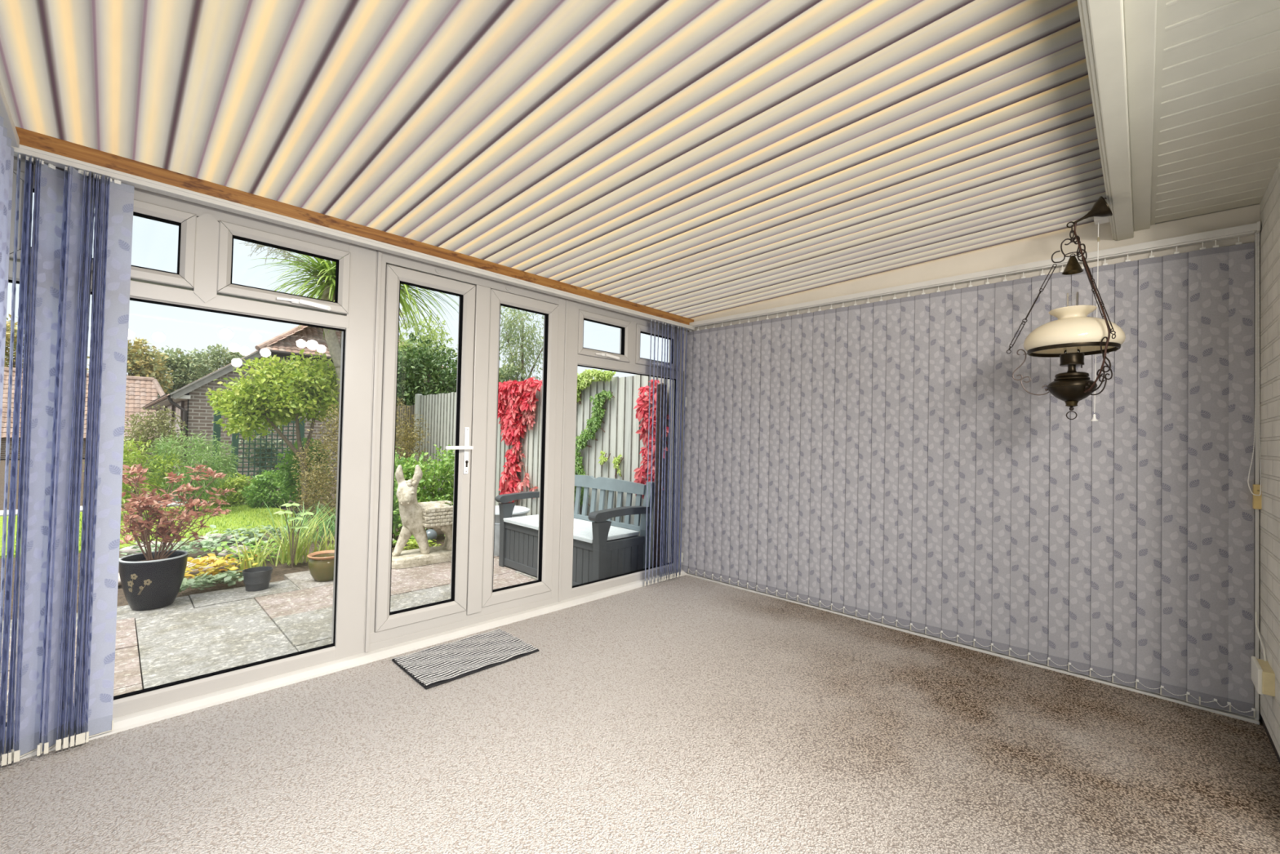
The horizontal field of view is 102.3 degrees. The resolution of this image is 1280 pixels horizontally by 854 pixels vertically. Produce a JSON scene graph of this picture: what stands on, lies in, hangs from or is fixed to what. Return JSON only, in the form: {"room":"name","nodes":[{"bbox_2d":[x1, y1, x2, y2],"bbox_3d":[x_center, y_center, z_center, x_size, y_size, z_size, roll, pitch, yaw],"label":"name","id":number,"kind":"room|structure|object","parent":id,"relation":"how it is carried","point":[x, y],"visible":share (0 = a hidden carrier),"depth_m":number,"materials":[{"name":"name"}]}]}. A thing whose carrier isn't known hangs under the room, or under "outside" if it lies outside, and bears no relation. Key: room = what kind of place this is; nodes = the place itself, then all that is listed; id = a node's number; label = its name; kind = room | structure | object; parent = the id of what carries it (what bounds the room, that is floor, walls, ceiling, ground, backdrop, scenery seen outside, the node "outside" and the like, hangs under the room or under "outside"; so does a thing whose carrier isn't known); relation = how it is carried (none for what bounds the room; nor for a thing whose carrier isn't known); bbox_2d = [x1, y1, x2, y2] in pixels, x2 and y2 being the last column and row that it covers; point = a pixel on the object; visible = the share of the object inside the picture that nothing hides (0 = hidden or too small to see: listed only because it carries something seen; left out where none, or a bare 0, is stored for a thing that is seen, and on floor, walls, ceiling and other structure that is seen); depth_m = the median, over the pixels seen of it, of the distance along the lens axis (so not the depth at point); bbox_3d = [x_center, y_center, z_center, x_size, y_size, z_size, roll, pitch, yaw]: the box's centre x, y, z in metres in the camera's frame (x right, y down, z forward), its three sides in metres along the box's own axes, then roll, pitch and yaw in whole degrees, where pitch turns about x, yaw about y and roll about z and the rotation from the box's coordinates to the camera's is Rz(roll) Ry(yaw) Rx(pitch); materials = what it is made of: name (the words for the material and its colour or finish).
{"room":"sunroom","nodes":[
{"label":"sunroom","id":0,"kind":"room"},
{"bbox_2d":[0,80,19,457],"bbox_3d":[-1.042,0.086,0.635,2.972,2.073,0.060,0,-1,44],"label":"wall","id":1,"kind":"structure","parent":0,"point":[9,137],"depth_m":1.63,"materials":[{"name":"white paint"}]},
{"bbox_2d":[119,550,188,610],"bbox_3d":[-3.445,1.087,3.653,0.364,0.352,0.364,0,-1,44],"label":"pot","id":2,"kind":"object","parent":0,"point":[153,580],"depth_m":3.55,"materials":[{"name":"grey ceramic"}]},
{"bbox_2d":[493,505,529,555],"bbox_3d":[-1.469,1.102,5.548,0.550,0.480,0.550,0,-1,44],"label":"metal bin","id":3,"kind":"object","parent":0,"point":[518,511],"visible":0.3,"depth_m":5.34,"materials":[{"name":"metal"}]},
{"bbox_2d":[0,0,1106,318],"bbox_3d":[0.009,-1.039,2.098,2.800,0.140,4.065,0,-1,44],"label":"ceiling","id":4,"kind":"structure","parent":0,"point":[686,158],"depth_m":1.76,"materials":[{"name":"beige fabric"}]},
{"bbox_2d":[15,126,693,324],"bbox_3d":[-0.949,-0.942,3.018,0.085,0.062,3.950,0,-1,44],"label":"trim","id":5,"kind":"structure","parent":4,"relation":"attached to","point":[28,138],"depth_m":2.31,"materials":[{"name":"orange wood"}]},
{"bbox_2d":[1006,195,1125,419],"bbox_3d":[1.813,-0.496,2.211,0.396,0.929,0.368,1,-1,36],"label":"pendant lamp","id":6,"kind":"object","parent":4,"relation":"hanging from","point":[1074,335],"visible":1,"depth_m":2.16,"materials":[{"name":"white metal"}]},
{"bbox_2d":[560,298,688,600],"bbox_3d":[-0.058,0.155,3.967,0.128,2.072,1.345,0,-1,44],"label":"window","id":7,"kind":"structure","parent":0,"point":[628,360],"depth_m":3.73,"materials":[{"name":"white plastic"}]},
{"bbox_2d":[0,574,1279,853],"bbox_3d":[0.177,1.194,1.924,3.180,0.017,3.880,0,-1,44],"label":"floor","id":8,"kind":"structure","parent":0,"point":[683,714],"depth_m":1.83,"materials":[{"name":"beige carpet"}]},
{"bbox_2d":[0,568,688,764],"bbox_3d":[-0.940,1.172,3.016,0.055,0.040,3.880,0,-1,44],"label":"trim","id":9,"kind":"structure","parent":8,"relation":"on","point":[124,722],"depth_m":2.45,"materials":[{"name":"white paint"}]},
{"bbox_2d":[391,628,539,688],"bbox_3d":[-0.890,1.174,2.663,0.404,0.017,0.605,0,-1,44],"label":"door mat","id":10,"kind":"object","parent":8,"relation":"on","point":[433,666],"visible":1,"depth_m":2.62,"materials":[{"name":"grey fabric"}]},
{"bbox_2d":[1090,216,1110,421],"bbox_3d":[2.127,-0.507,2.382,0.063,0.960,0.070,0,-1,44],"label":"pull cord","id":11,"kind":"object","parent":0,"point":[1097,220],"visible":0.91,"depth_m":2.39,"materials":[{"name":"white paint"}]},
{"bbox_2d":[1155,203,1260,719],"bbox_3d":[1.592,0.131,3.339,3.340,2.480,0.060,0,-1,44],"label":"wall","id":12,"kind":"structure","parent":0,"point":[1258,203],"depth_m":2.34,"materials":[{"name":"white paint"}]},
{"bbox_2d":[685,573,1259,724],"bbox_3d":[1.519,1.236,3.279,3.107,0.035,0.066,0,-1,44],"label":"trim","id":13,"kind":"structure","parent":12,"relation":"attached to","point":[1237,716],"depth_m":2.77,"materials":[{"name":"white paint"}]},
{"bbox_2d":[688,204,1259,331],"bbox_3d":[1.562,-0.932,3.345,3.160,0.243,0.036,0,-1,44],"label":"trim","id":14,"kind":"structure","parent":12,"relation":"attached to","point":[1040,247],"depth_m":2.85,"materials":[{"name":"beige paint"}]},
{"bbox_2d":[680,221,1261,717],"bbox_3d":[1.504,0.174,3.294,3.160,2.109,0.060,0,-1,44],"label":"vertical blind","id":15,"kind":"object","parent":14,"relation":"attached to","point":[886,462],"visible":1,"depth_m":2.81,"materials":[{"name":"grey fabric"}]},
{"bbox_2d":[1077,0,1133,240],"bbox_3d":[0.997,-1.060,1.124,0.075,0.168,3.950,0,-1,44],"label":"ceiling beam","id":16,"kind":"structure","parent":12,"relation":"attached to","point":[1102,21],"depth_m":1.51,"materials":[{"name":"grey paint"}]},
{"bbox_2d":[1123,0,1156,231],"bbox_3d":[1.044,-1.075,1.078,0.057,0.137,3.950,0,-1,44],"label":"trim","id":17,"kind":"structure","parent":12,"relation":"attached to","point":[1140,15],"depth_m":1.54,"materials":[{"name":"grey paint"}]},
{"bbox_2d":[1150,0,1279,225],"bbox_3d":[1.223,-1.102,0.922,0.660,0.164,4.086,0,-1,44],"label":"ceiling panel","id":18,"kind":"object","parent":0,"point":[1216,130],"visible":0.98,"depth_m":1.60,"materials":[{"name":"grey paint"}]},
{"bbox_2d":[1258,162,1279,756],"bbox_3d":[1.342,0.026,0.778,0.120,2.255,4.000,0,-1,44],"label":"wall","id":19,"kind":"structure","parent":0,"point":[1269,205],"depth_m":2.03,"materials":[{"name":"white paint"}]},
{"bbox_2d":[1253,233,1259,719],"bbox_3d":[2.656,0.204,2.223,0.012,2.100,0.048,0,-1,44],"label":"trim","id":20,"kind":"structure","parent":19,"relation":"attached to","point":[1256,448],"depth_m":2.21,"materials":[{"name":"white paint"}]},
{"bbox_2d":[1253,484,1261,509],"bbox_3d":[2.626,0.297,2.190,0.029,0.103,0.034,0,-1,44],"label":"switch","id":21,"kind":"object","parent":20,"relation":"attached to","point":[1256,488],"visible":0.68,"depth_m":2.18,"materials":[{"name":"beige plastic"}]},
{"bbox_2d":[1251,611,1275,696],"bbox_3d":[2.490,0.902,2.070,0.045,0.248,0.323,0,-1,44],"label":"box","id":22,"kind":"object","parent":19,"relation":"attached to","point":[1263,677],"visible":1,"depth_m":1.97,"materials":[{"name":"plastic"}]},
{"bbox_2d":[1260,714,1279,764],"bbox_3d":[2.299,1.218,1.774,0.094,0.060,1.170,0,-1,44],"label":"baseboard","id":23,"kind":"structure","parent":19,"relation":"attached to","point":[1261,717],"depth_m":2.04,"materials":[{"name":"grey"}]},
{"bbox_3d":[0.252,1.350,1.844,3.520,0.288,3.880,0,-1,44],"label":"floor slab","id":24,"kind":"structure","parent":0,"visible":0},
{"bbox_2d":[4,155,376,742],"bbox_3d":[-1.831,0.081,2.150,0.127,2.072,1.314,0,-1,44],"label":"window","id":25,"kind":"structure","parent":24,"relation":"on","point":[202,281],"depth_m":2.38,"materials":[{"name":"white plastic"}]},
{"bbox_2d":[0,144,694,765],"bbox_3d":[-0.882,0.134,3.015,0.096,2.071,3.740,0,-1,44],"label":"vertical blind","id":26,"kind":"object","parent":25,"relation":"attached to","point":[55,301],"visible":1,"depth_m":1.83,"materials":[{"name":"blue fabric"}]},
{"bbox_2d":[363,249,566,652],"bbox_3d":[-0.941,0.118,3.044,0.152,2.072,1.211,0,-1,44],"label":"door","id":27,"kind":"structure","parent":24,"relation":"on","point":[383,628],"depth_m":2.94,"materials":[{"name":"white plastic"}]},
{"bbox_2d":[435,268,443,274],"bbox_3d":[-1.114,-0.861,2.862,0.008,0.022,0.048,0,-1,44],"label":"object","id":28,"kind":"structure","parent":27,"relation":"attached to","point":[438,271],"depth_m":2.86,"materials":[{"name":"white plastic"}]},
{"bbox_2d":[505,286,512,291],"bbox_3d":[-0.807,-0.848,3.176,0.008,0.022,0.048,0,-1,44],"label":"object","id":29,"kind":"structure","parent":27,"relation":"attached to","point":[508,289],"depth_m":3.17,"materials":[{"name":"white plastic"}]},
{"bbox_2d":[481,288,568,607],"bbox_3d":[-0.733,0.146,3.293,0.067,2.030,0.579,0,-1,44],"label":"door","id":30,"kind":"structure","parent":27,"relation":"attached to","point":[490,597],"depth_m":3.37,"materials":[{"name":"white plastic"}]},
{"label":"outside","id":31,"kind":"structure","parent":0,"visible":0},
{"bbox_2d":[0,457,444,688],"bbox_3d":[-24.680,1.387,28.892,69.930,0.215,80.000,0,-1,44],"label":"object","id":32,"kind":"structure","parent":31,"point":[278,571],"depth_m":5.24,"materials":[{"name":"plant"}]},
{"bbox_2d":[4,314,24,368],"bbox_3d":[-28.476,-2.089,23.506,2.527,6.294,4.690,0,-1,38],"label":"tree","id":33,"kind":"object","parent":32,"relation":"on","point":[8,323],"visible":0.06,"depth_m":23.16,"materials":[{"name":"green plant"}]},
{"bbox_2d":[0,367,164,458],"bbox_3d":[-23.149,-0.556,19.924,5.038,3.340,7.195,0,-1,44],"label":"garage","id":34,"kind":"structure","parent":32,"relation":"on","point":[140,391],"depth_m":20.69,"materials":[{"name":"brown brick"}]},
{"bbox_2d":[117,573,121,586],"bbox_3d":[-4.167,1.236,4.265,0.207,0.122,0.386,1,-1,29],"label":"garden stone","id":35,"kind":"object","parent":32,"relation":"on","point":[119,580],"visible":0.05,"depth_m":4.12,"materials":[{"name":"white stone"}]},
{"bbox_2d":[86,337,174,394],"bbox_3d":[-25.213,-1.678,25.496,2.484,5.693,3.255,0,-1,44],"label":"tree","id":36,"kind":"object","parent":32,"relation":"on","point":[136,357],"visible":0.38,"depth_m":25.63,"materials":[{"name":"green plant"}]},
{"bbox_2d":[0,499,263,515],"bbox_3d":[-8.416,1.250,7.745,0.550,0.070,4.450,0,-1,44],"label":"garden path","id":37,"kind":"structure","parent":32,"relation":"on","point":[173,503],"depth_m":7.94,"materials":[{"name":"grey stone"}]},
{"bbox_2d":[0,502,297,558],"bbox_3d":[-7.107,1.261,6.151,3.650,0.050,5.000,0,-1,44],"label":"lawn","id":38,"kind":"structure","parent":32,"relation":"on","point":[121,546],"depth_m":6.94,"materials":[{"name":"green plant"}]},
{"bbox_2d":[120,435,185,515],"bbox_3d":[-6.981,0.673,7.156,0.940,1.151,1.021,0,-1,44],"label":"shrub","id":39,"kind":"object","parent":38,"relation":"on","point":[131,457],"visible":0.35,"depth_m":7.23,"materials":[{"name":"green plant"}]},
{"bbox_2d":[141,423,240,511],"bbox_3d":[-6.639,0.612,7.668,1.155,1.310,1.070,2,-1,-19],"label":"feathery shrub","id":40,"kind":"object","parent":38,"relation":"on","point":[231,466],"visible":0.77,"depth_m":7.56,"materials":[{"name":"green plant"}]},
{"bbox_2d":[119,541,184,555],"bbox_3d":[-4.952,1.235,5.246,0.479,0.147,0.269,2,-1,-33],"label":"plant","id":41,"kind":"object","parent":32,"relation":"on","point":[126,549],"visible":0.34,"depth_m":5.08,"materials":[{"name":"white plant"}]},
{"bbox_2d":[123,404,188,487],"bbox_3d":[-8.107,0.433,8.601,0.951,1.630,0.987,0,-1,44],"label":"shrub","id":42,"kind":"object","parent":32,"relation":"on","point":[140,426],"visible":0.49,"depth_m":8.49,"materials":[{"name":"green plant"}]},
{"bbox_2d":[147,345,217,398],"bbox_3d":[-25.947,-1.661,29.050,2.626,5.756,3.526,1,-1,25],"label":"tree","id":43,"kind":"object","parent":32,"relation":"on","point":[187,372],"visible":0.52,"depth_m":28.73,"materials":[{"name":"green plant"}]},
{"bbox_2d":[119,533,288,558],"bbox_3d":[-4.380,1.185,5.069,1.559,0.146,0.935,2,-1,-35],"label":"plant","id":44,"kind":"object","parent":32,"relation":"on","point":[204,544],"visible":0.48,"depth_m":5.10,"materials":[{"name":"green plant"}]},
{"bbox_2d":[178,569,243,591],"bbox_3d":[-3.446,1.209,4.027,0.326,0.113,0.743,0,-1,44],"label":"ground cover","id":45,"kind":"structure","parent":32,"relation":"on","point":[205,580],"depth_m":4.08,"materials":[{"name":"green plant"}]},
{"bbox_2d":[192,533,239,545],"bbox_3d":[-4.737,1.251,5.760,0.229,0.130,0.412,1,-1,33],"label":"plant","id":46,"kind":"object","parent":32,"relation":"on","point":[228,537],"visible":0.32,"depth_m":5.72,"materials":[{"name":"plant"}]},
{"bbox_2d":[211,406,221,471],"bbox_3d":[-7.731,0.446,9.408,0.120,1.650,0.120,0,-1,44],"label":"post","id":47,"kind":"object","parent":32,"relation":"on","point":[216,427],"visible":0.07,"depth_m":9.38,"materials":[{"name":"green paint"}]},
{"bbox_2d":[183,551,257,585],"bbox_3d":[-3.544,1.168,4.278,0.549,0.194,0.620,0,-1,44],"label":"plant","id":48,"kind":"object","parent":32,"relation":"on","point":[220,562],"visible":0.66,"depth_m":4.27,"materials":[{"name":"yellow plant"}]},
{"bbox_2d":[192,343,249,373],"bbox_3d":[-26.004,-1.981,32.561,2.548,6.521,3.967,0,-1,44],"label":"tree","id":49,"kind":"object","parent":32,"relation":"on","point":[230,357],"visible":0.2,"depth_m":31.94,"materials":[{"name":"green plant"}]},
{"bbox_2d":[195,471,253,506],"bbox_3d":[-6.803,1.079,8.510,0.730,0.726,0.835,0,-1,44],"label":"shrub","id":50,"kind":"object","parent":32,"relation":"on","point":[237,499],"visible":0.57,"depth_m":8.47,"materials":[{"name":"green plant"}]},
{"bbox_2d":[217,544,269,558],"bbox_3d":[-4.006,1.256,5.221,0.412,0.127,0.227,2,-1,-34],"label":"garden stone","id":51,"kind":"object","parent":32,"relation":"on","point":[220,554],"visible":0.31,"depth_m":5.11,"materials":[{"name":"white stone"}]},
{"bbox_2d":[183,521,309,546],"bbox_3d":[-4.356,1.189,5.842,0.820,0.166,1.320,1,-1,19],"label":"flowers","id":52,"kind":"object","parent":32,"relation":"on","point":[242,531],"visible":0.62,"depth_m":5.72,"materials":[{"name":"green plant"}]},
{"bbox_2d":[213,528,280,577],"bbox_3d":[-3.422,1.078,4.488,0.696,0.401,0.513,0,-1,44],"label":"clump","id":53,"kind":"object","parent":32,"relation":"on","point":[259,553],"visible":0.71,"depth_m":4.49,"materials":[{"name":"green plant"}]},
{"bbox_2d":[187,537,317,561],"bbox_3d":[-3.749,1.188,5.007,0.737,0.161,1.006,0,-1,44],"label":"plant","id":54,"kind":"object","parent":32,"relation":"on","point":[219,548],"visible":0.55,"depth_m":4.97,"materials":[{"name":"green plant"}]},
{"bbox_2d":[240,469,293,507],"bbox_3d":[-6.071,1.067,8.533,0.714,0.739,0.874,0,-1,44],"label":"shrub","id":55,"kind":"object","parent":32,"relation":"on","point":[257,493],"visible":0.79,"depth_m":8.33,"materials":[{"name":"green plant"}]},
{"bbox_2d":[230,417,305,497],"bbox_3d":[-6.998,0.553,9.723,0.090,1.480,1.110,0,-1,44],"label":"trellis","id":56,"kind":"object","parent":32,"relation":"on","point":[235,442],"visible":0.34,"depth_m":9.63,"materials":[{"name":"green paint"}]},
{"bbox_2d":[227,422,288,488],"bbox_3d":[-7.151,0.520,9.861,0.339,1.477,1.157,0,-1,44],"label":"climbing plant","id":57,"kind":"object","parent":56,"relation":"attached to","point":[263,455],"visible":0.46,"depth_m":9.80,"materials":[{"name":"green plant"}]},
{"bbox_2d":[0,555,537,721],"bbox_3d":[-3.350,1.269,2.617,2.631,0.054,7.805,0,-1,44],"label":"patio","id":58,"kind":"structure","parent":32,"relation":"on","point":[197,634],"depth_m":3.33,"materials":[{"name":"beige stone"}]},
{"bbox_2d":[119,463,236,610],"bbox_3d":[-3.369,0.760,3.713,0.639,1.010,0.737,0,-1,44],"label":"potted shrub","id":59,"kind":"object","parent":58,"relation":"on","point":[150,580],"visible":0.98,"depth_m":3.61,"materials":[{"name":"plant"}]},
{"bbox_2d":[242,566,272,591],"bbox_3d":[-3.021,1.203,4.074,0.195,0.155,0.195,0,-1,44],"label":"plastic pot","id":60,"kind":"object","parent":58,"relation":"on","point":[257,578],"visible":1,"depth_m":4.02,"materials":[{"name":"black plastic"}]},
{"bbox_2d":[306,550,334,582],"bbox_3d":[-2.663,1.184,4.382,0.284,0.219,0.284,0,-1,44],"label":"glazed pot","id":61,"kind":"object","parent":58,"relation":"on","point":[320,563],"visible":0.73,"depth_m":4.28,"materials":[{"name":"green ceramic"}]},
{"bbox_2d":[300,520,334,559],"bbox_3d":[-3.028,1.095,5.034,0.601,0.404,0.559,1,-1,-5],"label":"clump","id":62,"kind":"object","parent":61,"relation":"in","point":[329,547],"visible":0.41,"depth_m":4.94,"materials":[{"name":"green plant"}]},
{"bbox_2d":[391,464,453,568],"bbox_3d":[-2.116,0.843,5.099,0.457,0.953,0.747,0,-1,44],"label":"statue","id":63,"kind":"object","parent":58,"relation":"on","point":[415,517],"visible":0.89,"depth_m":4.92,"materials":[{"name":"stone"}]},
{"bbox_2d":[495,474,654,586],"bbox_3d":[-0.628,0.903,4.683,1.464,0.885,0.690,0,-1,44],"label":"storage bench","id":64,"kind":"object","parent":58,"relation":"on","point":[602,549],"visible":0.69,"depth_m":4.45,"materials":[{"name":"plastic"}]},
{"bbox_2d":[653,382,666,566],"bbox_3d":[0.172,0.488,4.420,0.098,1.740,0.097,0,-1,44],"label":"timber post","id":65,"kind":"object","parent":58,"relation":"on","point":[659,384],"visible":0.57,"depth_m":4.38,"materials":[{"name":"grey wood"}]},
{"bbox_2d":[205,349,340,517],"bbox_3d":[-5.200,0.073,7.530,1.469,2.444,1.713,0,-1,44],"label":"tree","id":66,"kind":"object","parent":32,"relation":"on","point":[290,391],"visible":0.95,"depth_m":7.23,"materials":[{"name":"green plant"}]},
{"bbox_2d":[235,499,334,566],"bbox_3d":[-3.321,0.992,4.944,1.020,0.594,0.922,2,-1,-20],"label":"clump","id":67,"kind":"object","parent":32,"relation":"on","point":[299,553],"visible":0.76,"depth_m":4.90,"materials":[{"name":"green plant"}]},
{"bbox_2d":[274,502,313,567],"bbox_3d":[-3.171,0.996,4.732,0.232,0.587,0.328,0,-1,44],"label":"leaf plant","id":68,"kind":"object","parent":32,"relation":"on","point":[291,518],"visible":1,"depth_m":4.72,"materials":[{"name":"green plant"}]},
{"bbox_2d":[142,324,455,482],"bbox_3d":[-11.690,-1.128,17.646,12.215,4.920,7.295,0,-1,44],"label":"brick house","id":69,"kind":"structure","parent":32,"relation":"on","point":[189,402],"depth_m":11.94,"materials":[{"name":"brown"}]},
{"bbox_2d":[263,500,335,542],"bbox_3d":[-3.785,1.070,6.004,0.854,0.456,0.787,1,-1,34],"label":"clump","id":70,"kind":"object","parent":32,"relation":"on","point":[318,511],"visible":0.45,"depth_m":5.93,"materials":[{"name":"green plant"}]},
{"bbox_2d":[271,436,335,511],"bbox_3d":[-5.316,0.758,8.159,0.854,1.204,0.828,0,-1,44],"label":"leafy shrub","id":71,"kind":"object","parent":32,"relation":"on","point":[290,486],"visible":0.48,"depth_m":7.95,"materials":[{"name":"green plant"}]},
{"bbox_2d":[301,497,335,542],"bbox_3d":[-3.558,1.078,6.126,0.840,0.454,0.882,0,-1,44],"label":"clump","id":72,"kind":"object","parent":32,"relation":"on","point":[330,518],"visible":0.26,"depth_m":6.01,"materials":[{"name":"green plant"}]},
{"bbox_2d":[243,241,458,431],"bbox_3d":[-3.974,-1.012,7.913,2.991,4.682,2.892,1,-1,6],"label":"palm tree","id":73,"kind":"object","parent":32,"relation":"on","point":[326,271],"visible":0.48,"depth_m":7.52,"materials":[{"name":"green plant"}]},
{"bbox_2d":[291,395,432,525],"bbox_3d":[-3.788,0.547,7.130,1.695,2.039,1.698,1,-1,-1],"label":"bush","id":74,"kind":"object","parent":32,"relation":"on","point":[313,500],"visible":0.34,"depth_m":6.78,"materials":[{"name":"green plant"}]},
{"bbox_2d":[392,497,402,539],"bbox_3d":[-3.103,1.054,6.137,0.725,0.827,0.794,0,-1,44],"label":"shrub","id":75,"kind":"object","parent":32,"relation":"on","point":[396,521],"visible":0.09,"depth_m":6.04,"materials":[{"name":"green plant"}]},
{"bbox_2d":[395,404,414,480],"bbox_3d":[-4.134,0.471,9.042,1.940,1.750,0.090,0,-1,44],"label":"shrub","id":76,"kind":"object","parent":32,"relation":"on","point":[412,411],"visible":0.09,"depth_m":8.97,"materials":[{"name":"green plant"}]},
{"bbox_2d":[391,538,440,550],"bbox_3d":[-2.355,1.253,5.492,0.372,0.123,0.639,0,-1,44],"label":"plant","id":77,"kind":"object","parent":32,"relation":"on","point":[413,543],"visible":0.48,"depth_m":5.47,"materials":[{"name":"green plant"}]},
{"bbox_2d":[392,532,444,546],"bbox_3d":[-2.550,1.254,5.817,0.753,0.131,0.454,2,-1,-27],"label":"plant","id":78,"kind":"object","parent":32,"relation":"on","point":[412,535],"visible":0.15,"depth_m":5.78,"materials":[{"name":"green plant"}]},
{"bbox_2d":[393,443,454,529],"bbox_3d":[-2.600,0.765,6.283,1.331,1.140,0.853,2,-1,-39],"label":"shrub","id":79,"kind":"object","parent":32,"relation":"on","point":[447,489],"visible":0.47,"depth_m":6.25,"materials":[{"name":"green plant"}]},
{"bbox_2d":[396,330,457,405],"bbox_3d":[-4.561,-0.328,11.215,2.385,3.408,1.986,2,-1,-33],"label":"evergreen tree","id":80,"kind":"object","parent":32,"relation":"on","point":[411,368],"visible":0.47,"depth_m":10.67,"materials":[{"name":"green plant"}]},
{"bbox_2d":[398,307,457,392],"bbox_3d":[-5.472,-0.770,12.338,1.464,4.291,2.436,1,-1,34],"label":"tree","id":81,"kind":"object","parent":32,"relation":"on","point":[423,337],"visible":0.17,"depth_m":12.49,"materials":[{"name":"green plant"}]},
{"bbox_2d":[426,528,437,545],"bbox_3d":[-2.367,1.239,5.817,0.150,0.175,0.150,0,-1,44],"label":"globe","id":82,"kind":"object","parent":32,"relation":"on","point":[431,534],"visible":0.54,"depth_m":5.78,"materials":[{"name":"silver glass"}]},
{"bbox_2d":[498,305,543,382],"bbox_3d":[-2.827,-1.032,12.919,1.488,4.956,2.660,0,-1,44],"label":"willow tree","id":83,"kind":"object","parent":32,"relation":"on","point":[504,375],"visible":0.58,"depth_m":12.51,"materials":[{"name":"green plant"}]},
{"bbox_2d":[412,371,686,571],"bbox_3d":[-1.596,0.420,6.259,5.460,1.865,0.090,0,-1,44],"label":"fence","id":84,"kind":"object","parent":32,"relation":"on","point":[620,425],"visible":0.21,"depth_m":5.13,"materials":[{"name":"white wood"}]},
{"bbox_2d":[497,377,542,502],"bbox_3d":[-1.450,0.170,6.017,1.028,1.483,0.151,0,-1,44],"label":"virginia creeper","id":85,"kind":"object","parent":84,"relation":"attached to","point":[513,396],"visible":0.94,"depth_m":6.03,"materials":[{"name":"red plant"}]},
{"bbox_2d":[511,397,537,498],"bbox_3d":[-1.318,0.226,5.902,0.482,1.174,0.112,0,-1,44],"label":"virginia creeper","id":86,"kind":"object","parent":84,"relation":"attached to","point":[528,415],"visible":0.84,"depth_m":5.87,"materials":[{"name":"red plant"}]},
{"bbox_2d":[573,390,614,506],"bbox_3d":[-0.492,0.223,5.104,0.624,1.173,0.100,0,-1,44],"label":"ivy","id":87,"kind":"object","parent":84,"relation":"attached to","point":[597,413],"visible":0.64,"depth_m":5.08,"materials":[{"name":"green plant"}]},
{"bbox_2d":[576,368,615,404],"bbox_3d":[-0.491,-0.398,5.125,0.728,0.361,0.102,0,-1,44],"label":"ivy","id":88,"kind":"object","parent":84,"relation":"attached to","point":[584,379],"visible":0.64,"depth_m":5.12,"materials":[{"name":"green plant"}]},
{"bbox_2d":[598,450,623,477],"bbox_3d":[-0.294,0.420,4.909,0.338,0.384,0.090,0,-1,44],"label":"ivy","id":89,"kind":"object","parent":84,"relation":"attached to","point":[616,460],"visible":0.77,"depth_m":4.84,"materials":[{"name":"green plant"}]},
{"bbox_2d":[633,378,671,498],"bbox_3d":[0.096,0.114,4.516,0.429,1.069,0.125,0,-1,44],"label":"virginia creeper","id":90,"kind":"object","parent":84,"relation":"attached to","point":[642,402],"visible":0.56,"depth_m":4.54,"materials":[{"name":"red plant"}]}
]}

